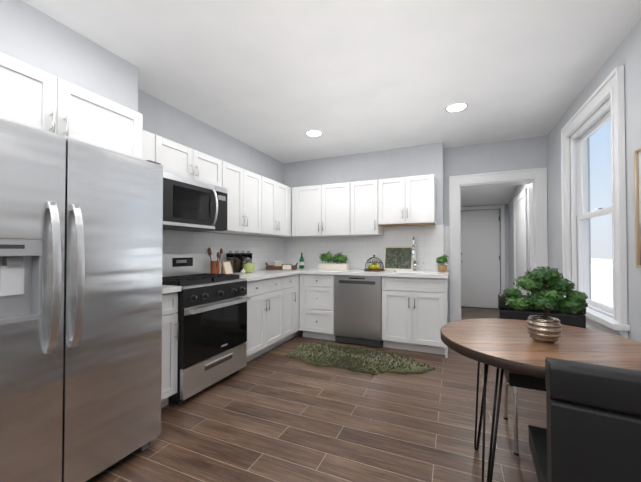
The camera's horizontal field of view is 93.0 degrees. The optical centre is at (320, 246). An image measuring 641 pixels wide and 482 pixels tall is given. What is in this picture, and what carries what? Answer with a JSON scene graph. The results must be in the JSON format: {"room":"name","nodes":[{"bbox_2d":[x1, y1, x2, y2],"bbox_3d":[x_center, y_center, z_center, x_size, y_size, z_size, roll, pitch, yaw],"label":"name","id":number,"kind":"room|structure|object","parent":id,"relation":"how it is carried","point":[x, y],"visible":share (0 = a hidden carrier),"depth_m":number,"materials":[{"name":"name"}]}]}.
{"room":"kitchen","nodes":[
{"label":"kitchen","id":0,"kind":"room"},
{"bbox_2d":[0,0,299,237],"bbox_3d":[-1.737,-0.086,2.224,0.492,2.607,6.795,0,-1,24],"label":"wall","id":1,"kind":"structure","parent":0,"point":[33,37],"depth_m":2.16,"materials":[{"name":"paint"}]},
{"bbox_2d":[0,52,147,160],"bbox_3d":[-1.531,-0.714,1.656,0.344,0.347,0.955,0,-1,24],"label":"upper cabinet","id":2,"kind":"object","parent":1,"relation":"attached to","point":[37,98],"depth_m":1.62,"materials":[{"name":"white wood"}]},
{"bbox_2d":[148,132,223,187],"bbox_3d":[-1.324,-0.747,2.853,0.344,0.297,0.762,0,-1,24],"label":"upper cabinet","id":3,"kind":"object","parent":1,"relation":"attached to","point":[175,158],"depth_m":2.71,"materials":[{"name":"white wood"}]},
{"bbox_2d":[163,171,227,231],"bbox_3d":[-1.258,-0.378,2.819,0.470,0.431,0.756,0,-1,24],"label":"microwave","id":4,"kind":"object","parent":3,"relation":"attached to","point":[192,205],"visible":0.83,"depth_m":2.70,"materials":[{"name":"grey"}]},
{"bbox_2d":[162,230,285,273],"bbox_3d":[-1.137,0.079,3.689,0.008,0.478,2.691,0,-1,24],"label":"tile backsplash","id":5,"kind":"structure","parent":1,"relation":"attached to","point":[263,250],"depth_m":3.63,"materials":[{"name":"white tile"}]},
{"bbox_2d":[209,161,267,235],"bbox_3d":[-1.016,-0.525,3.549,0.344,0.722,0.759,0,-1,24],"label":"upper cabinet","id":6,"kind":"object","parent":1,"relation":"attached to","point":[247,196],"depth_m":3.49,"materials":[{"name":"white wood"}]},
{"bbox_2d":[264,179,291,235],"bbox_3d":[-0.765,-0.516,4.121,0.344,0.722,0.741,0,-1,24],"label":"upper cabinet","id":7,"kind":"object","parent":1,"relation":"attached to","point":[279,195],"depth_m":4.18,"materials":[{"name":"white wood"}]},
{"bbox_2d":[272,236,299,237],"bbox_3d":[-0.540,-0.509,4.631,0.344,0.722,0.496,0,-1,24],"label":"upper cabinet","id":8,"kind":"object","parent":1,"relation":"attached to","point":[272,236],"depth_m":4.51,"materials":[{"name":"white wood"}]},
{"bbox_2d":[89,306,546,481],"bbox_3d":[0.341,1.284,2.659,3.930,0.120,9.300,0,-1,24],"label":"floor","id":9,"kind":"structure","parent":0,"point":[275,414],"depth_m":2.05,"materials":[{"name":"brown wood"}]},
{"bbox_2d":[0,118,162,481],"bbox_3d":[-1.423,0.343,1.476,0.620,1.726,1.090,0,-1,24],"label":"fridge","id":10,"kind":"object","parent":9,"relation":"on","point":[81,234],"visible":1,"depth_m":1.44,"materials":[{"name":"grey metal"}]},
{"bbox_2d":[161,288,180,407],"bbox_3d":[-1.296,0.778,2.214,0.307,0.880,0.354,0,-1,24],"label":"base cabinet","id":11,"kind":"object","parent":9,"relation":"on","point":[170,324],"depth_m":2.26,"materials":[{"name":"white wood"}]},
{"bbox_2d":[162,254,250,403],"bbox_3d":[-1.134,0.648,2.765,0.682,1.154,0.774,0,-1,24],"label":"stove","id":12,"kind":"object","parent":9,"relation":"on","point":[212,328],"visible":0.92,"depth_m":2.60,"materials":[{"name":"black metal"}]},
{"bbox_2d":[246,276,288,361],"bbox_3d":[-0.874,0.796,3.538,0.599,0.880,0.842,0,-1,24],"label":"base cabinet","id":13,"kind":"object","parent":9,"relation":"on","point":[283,306],"depth_m":3.42,"materials":[{"name":"white wood"}]},
{"bbox_2d":[220,269,300,279],"bbox_3d":[-0.796,0.338,3.680,0.632,0.040,1.159,0,-1,24],"label":"countertop","id":14,"kind":"structure","parent":13,"relation":"on","point":[263,274],"depth_m":3.58,"materials":[{"name":"white stone"}]},
{"bbox_2d":[208,247,222,273],"bbox_3d":[-1.173,0.161,3.350,0.164,0.304,0.168,0,-1,24],"label":"utensil crock","id":15,"kind":"object","parent":14,"relation":"on","point":[214,267],"visible":0.88,"depth_m":3.32,"materials":[{"name":"orange metal"}]},
{"bbox_2d":[221,261,233,273],"bbox_3d":[-1.049,0.235,3.367,0.107,0.155,0.140,0,-1,24],"label":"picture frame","id":16,"kind":"object","parent":14,"relation":"on","point":[226,267],"visible":0.98,"depth_m":3.35,"materials":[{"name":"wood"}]},
{"bbox_2d":[226,251,251,272],"bbox_3d":[-0.999,0.187,3.764,0.100,0.263,0.445,0,-1,24],"label":"glass canisters","id":17,"kind":"object","parent":14,"relation":"on","point":[239,260],"visible":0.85,"depth_m":3.68,"materials":[{"name":"black glass"}]},
{"bbox_2d":[241,261,254,273],"bbox_3d":[-0.895,0.244,3.666,0.140,0.146,0.249,0,-1,24],"label":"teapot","id":18,"kind":"object","parent":14,"relation":"on","point":[249,267],"visible":1,"depth_m":3.66,"materials":[{"name":"green ceramic"}]},
{"bbox_2d":[289,276,296,338],"bbox_3d":[-0.684,0.803,3.969,0.599,0.880,0.341,0,-1,24],"label":"base cabinet","id":19,"kind":"object","parent":9,"relation":"on","point":[292,279],"depth_m":3.97,"materials":[{"name":"white wood"}]},
{"bbox_2d":[301,276,334,340],"bbox_3d":[0.062,0.807,4.291,0.502,0.880,0.598,0,-1,24],"label":"base cabinet","id":20,"kind":"object","parent":9,"relation":"on","point":[317,292],"depth_m":4.02,"materials":[{"name":"white wood"}]},
{"bbox_2d":[334,275,382,347],"bbox_3d":[0.565,0.805,4.046,0.606,0.875,0.590,0,-1,24],"label":"dishwasher","id":21,"kind":"object","parent":9,"relation":"on","point":[357,310],"visible":0.92,"depth_m":3.78,"materials":[{"name":"grey metal"}]},
{"bbox_2d":[286,342,434,374],"bbox_3d":[0.394,1.205,3.329,1.626,0.055,0.732,0,-1,24],"label":"sheepskin rug","id":22,"kind":"object","parent":9,"relation":"on","point":[364,360],"visible":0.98,"depth_m":3.22,"materials":[{"name":"green fur"}]},
{"bbox_2d":[382,276,447,357],"bbox_3d":[1.191,0.800,3.795,0.732,0.880,0.598,0,-1,24],"label":"base cabinet","id":23,"kind":"object","parent":9,"relation":"on","point":[414,311],"depth_m":3.53,"materials":[{"name":"white wood"}]},
{"bbox_2d":[281,268,448,279],"bbox_3d":[0.403,0.345,4.130,2.464,0.040,0.631,0,-1,24],"label":"countertop","id":24,"kind":"structure","parent":23,"relation":"on","point":[306,271],"depth_m":3.85,"materials":[{"name":"white stone"}]},
{"bbox_2d":[265,261,297,269],"bbox_3d":[-0.551,0.267,4.314,0.460,0.118,0.268,0,-1,0],"label":"serving tray","id":25,"kind":"object","parent":24,"relation":"on","point":[278,265],"visible":1,"depth_m":4.20,"materials":[{"name":"brown wood"}]},
{"bbox_2d":[299,252,303,268],"bbox_3d":[-0.282,0.208,4.563,0.073,0.243,0.073,0,-1,24],"label":"bottle","id":26,"kind":"object","parent":24,"relation":"on","point":[301,263],"visible":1,"depth_m":4.54,"materials":[{"name":"green glass"}]},
{"bbox_2d":[318,251,348,269],"bbox_3d":[0.185,0.196,4.369,0.461,0.262,0.144,0,-1,24],"label":"planter","id":27,"kind":"object","parent":24,"relation":"on","point":[339,258],"visible":1,"depth_m":4.33,"materials":[{"name":"beige"}]},
{"bbox_2d":[364,255,384,271],"bbox_3d":[0.715,0.216,4.048,0.270,0.214,0.270,0,-1,24],"label":"cloche","id":28,"kind":"object","parent":24,"relation":"on","point":[373,267],"visible":1,"depth_m":3.99,"materials":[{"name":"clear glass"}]},
{"bbox_2d":[383,246,412,270],"bbox_3d":[1.056,0.156,4.128,0.390,0.335,0.088,0,-1,24],"label":"board","id":29,"kind":"object","parent":24,"relation":"on","point":[398,258],"visible":0.88,"depth_m":4.12,"materials":[{"name":"green"}]},
{"bbox_2d":[412,236,424,270],"bbox_3d":[1.261,0.094,3.929,0.152,0.454,0.228,0,-1,24],"label":"faucet","id":30,"kind":"object","parent":24,"relation":"on","point":[415,264],"visible":1,"depth_m":4.00,"materials":[{"name":"silver metal"}]},
{"bbox_2d":[435,254,448,271],"bbox_3d":[1.550,0.206,3.870,0.165,0.227,0.116,0,-1,24],"label":"potted plant","id":31,"kind":"object","parent":24,"relation":"on","point":[442,267],"visible":1,"depth_m":3.84,"materials":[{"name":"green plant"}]},
{"bbox_2d":[441,318,640,481],"bbox_3d":[1.058,0.827,1.476,0.880,0.759,0.880,0,-1,24],"label":"dining table","id":32,"kind":"object","parent":9,"relation":"on","point":[512,345],"visible":0.73,"depth_m":1.37,"materials":[{"name":"brown wood"}]},
{"bbox_2d":[503,266,587,342],"bbox_3d":[1.056,0.268,1.437,0.333,0.354,0.222,0,-1,24],"label":"bonsai plant","id":33,"kind":"object","parent":32,"relation":"on","point":[547,294],"visible":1,"depth_m":1.40,"materials":[{"name":"green plant"}]},
{"bbox_2d":[498,294,585,455],"bbox_3d":[1.416,0.775,1.895,0.483,0.875,0.480,0,-1,24],"label":"chair","id":34,"kind":"object","parent":9,"relation":"on","point":[514,380],"visible":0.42,"depth_m":1.98,"materials":[{"name":"black leather"}]},
{"bbox_2d":[528,357,640,481],"bbox_3d":[0.952,0.761,0.921,0.483,0.875,0.480,0,-1,28],"label":"chair","id":35,"kind":"object","parent":9,"relation":"on","point":[591,432],"visible":1,"depth_m":0.80,"materials":[{"name":"black leather"}]},
{"bbox_2d":[22,0,640,162],"bbox_3d":[0.341,-1.443,2.698,3.930,0.120,9.300,0,-1,24],"label":"ceiling","id":36,"kind":"structure","parent":0,"point":[276,79],"depth_m":2.28,"materials":[{"name":"paint"}]},
{"bbox_2d":[305,130,322,136],"bbox_3d":[-0.079,-1.366,3.668,0.216,0.006,0.216,0,-1,24],"label":"recessed light","id":37,"kind":"object","parent":36,"relation":"in","point":[313,133],"visible":1,"depth_m":3.67,"materials":[{"name":"white plastic"}]},
{"bbox_2d":[445,102,468,112],"bbox_3d":[1.346,-1.375,3.009,0.216,0.006,0.216,0,-1,24],"label":"recessed light","id":38,"kind":"object","parent":36,"relation":"in","point":[456,107],"visible":1,"depth_m":3.00,"materials":[{"name":"white plastic"}]},
{"bbox_2d":[300,136,547,322],"bbox_3d":[1.132,-0.055,4.404,3.570,2.607,0.495,0,-1,24],"label":"wall","id":39,"kind":"structure","parent":0,"point":[525,153],"depth_m":4.18,"materials":[{"name":"paint"}]},
{"bbox_2d":[292,182,355,236],"bbox_3d":[0.087,-0.512,4.438,0.960,0.722,0.344,0,-1,24],"label":"upper cabinet","id":40,"kind":"object","parent":39,"relation":"attached to","point":[326,209],"depth_m":4.27,"materials":[{"name":"white wood"}]},
{"bbox_2d":[286,225,445,270],"bbox_3d":[0.516,0.024,4.428,2.378,0.608,0.008,0,-1,24],"label":"tile backsplash","id":41,"kind":"structure","parent":39,"relation":"attached to","point":[432,243],"depth_m":4.33,"materials":[{"name":"white tile"}]},
{"bbox_2d":[356,179,383,235],"bbox_3d":[0.643,-0.515,4.194,0.505,0.722,0.344,0,-1,24],"label":"upper cabinet","id":42,"kind":"object","parent":39,"relation":"attached to","point":[369,193],"depth_m":4.02,"materials":[{"name":"white wood"}]},
{"bbox_2d":[384,174,435,226],"bbox_3d":[1.134,-0.583,3.979,0.689,0.592,0.344,0,-1,24],"label":"upper cabinet","id":43,"kind":"object","parent":39,"relation":"attached to","point":[410,200],"depth_m":3.81,"materials":[{"name":"white wood"}]},
{"bbox_2d":[449,167,547,321],"bbox_3d":[2.308,0.141,4.025,1.105,2.205,0.237,0,-1,24],"label":"door frame","id":44,"kind":"structure","parent":39,"relation":"attached to","point":[538,227],"depth_m":3.96,"materials":[{"name":"white wood"}]},
{"bbox_2d":[461,205,504,293],"bbox_3d":[3.260,0.221,6.294,0.960,2.110,0.020,0,-1,24],"label":"door frame","id":45,"kind":"structure","parent":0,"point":[502,211],"depth_m":6.11,"materials":[{"name":"white wood"}]},
{"bbox_2d":[461,210,499,308],"bbox_3d":[3.273,0.255,6.324,0.800,2.018,0.128,0,-1,24],"label":"hall door","id":46,"kind":"structure","parent":45,"relation":"in","point":[480,258],"depth_m":6.33,"materials":[{"name":"white wood"}]},
{"bbox_2d":[460,185,516,205],"bbox_3d":[2.810,-1.107,5.242,1.058,0.476,2.343,0,-1,24],"label":"ceiling","id":47,"kind":"structure","parent":0,"point":[495,195],"depth_m":5.79,"materials":[{"name":"paint"}]},
{"bbox_2d":[513,188,527,294],"bbox_3d":[3.277,0.197,5.000,0.020,2.120,1.020,0,-1,24],"label":"door frame","id":48,"kind":"structure","parent":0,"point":[520,230],"depth_m":4.95,"materials":[{"name":"white wood"}]},
{"bbox_2d":[544,18,640,341],"bbox_3d":[2.044,-0.090,1.930,0.210,2.607,9.300,0,-1,24],"label":"wall","id":49,"kind":"structure","parent":0,"point":[628,53],"depth_m":2.02,"materials":[{"name":"paint"}]},
{"bbox_2d":[561,65,629,337],"bbox_3d":[2.288,-0.260,2.546,0.215,1.895,1.230,0,-1,24],"label":"window","id":50,"kind":"structure","parent":49,"relation":"in","point":[575,229],"depth_m":2.46,"materials":[{"name":"white wood"}]},
{"bbox_2d":[634,147,640,267],"bbox_3d":[1.730,-0.237,1.381,0.034,0.715,1.038,0,-1,24],"label":"framed art","id":51,"kind":"object","parent":49,"relation":"attached to","point":[637,173],"visible":1,"depth_m":1.84,"materials":[{"name":"beige wood"}]},
{"label":"outside","id":52,"kind":"structure","parent":0,"visible":0},
{"bbox_2d":[589,120,611,258],"bbox_3d":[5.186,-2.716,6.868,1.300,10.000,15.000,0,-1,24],"label":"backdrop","id":53,"kind":"structure","parent":52,"point":[600,185],"depth_m":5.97,"materials":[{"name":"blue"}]},
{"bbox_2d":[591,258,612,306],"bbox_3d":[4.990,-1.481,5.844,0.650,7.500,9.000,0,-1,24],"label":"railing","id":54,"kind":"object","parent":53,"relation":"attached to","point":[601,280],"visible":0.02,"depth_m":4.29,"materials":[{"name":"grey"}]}
]}

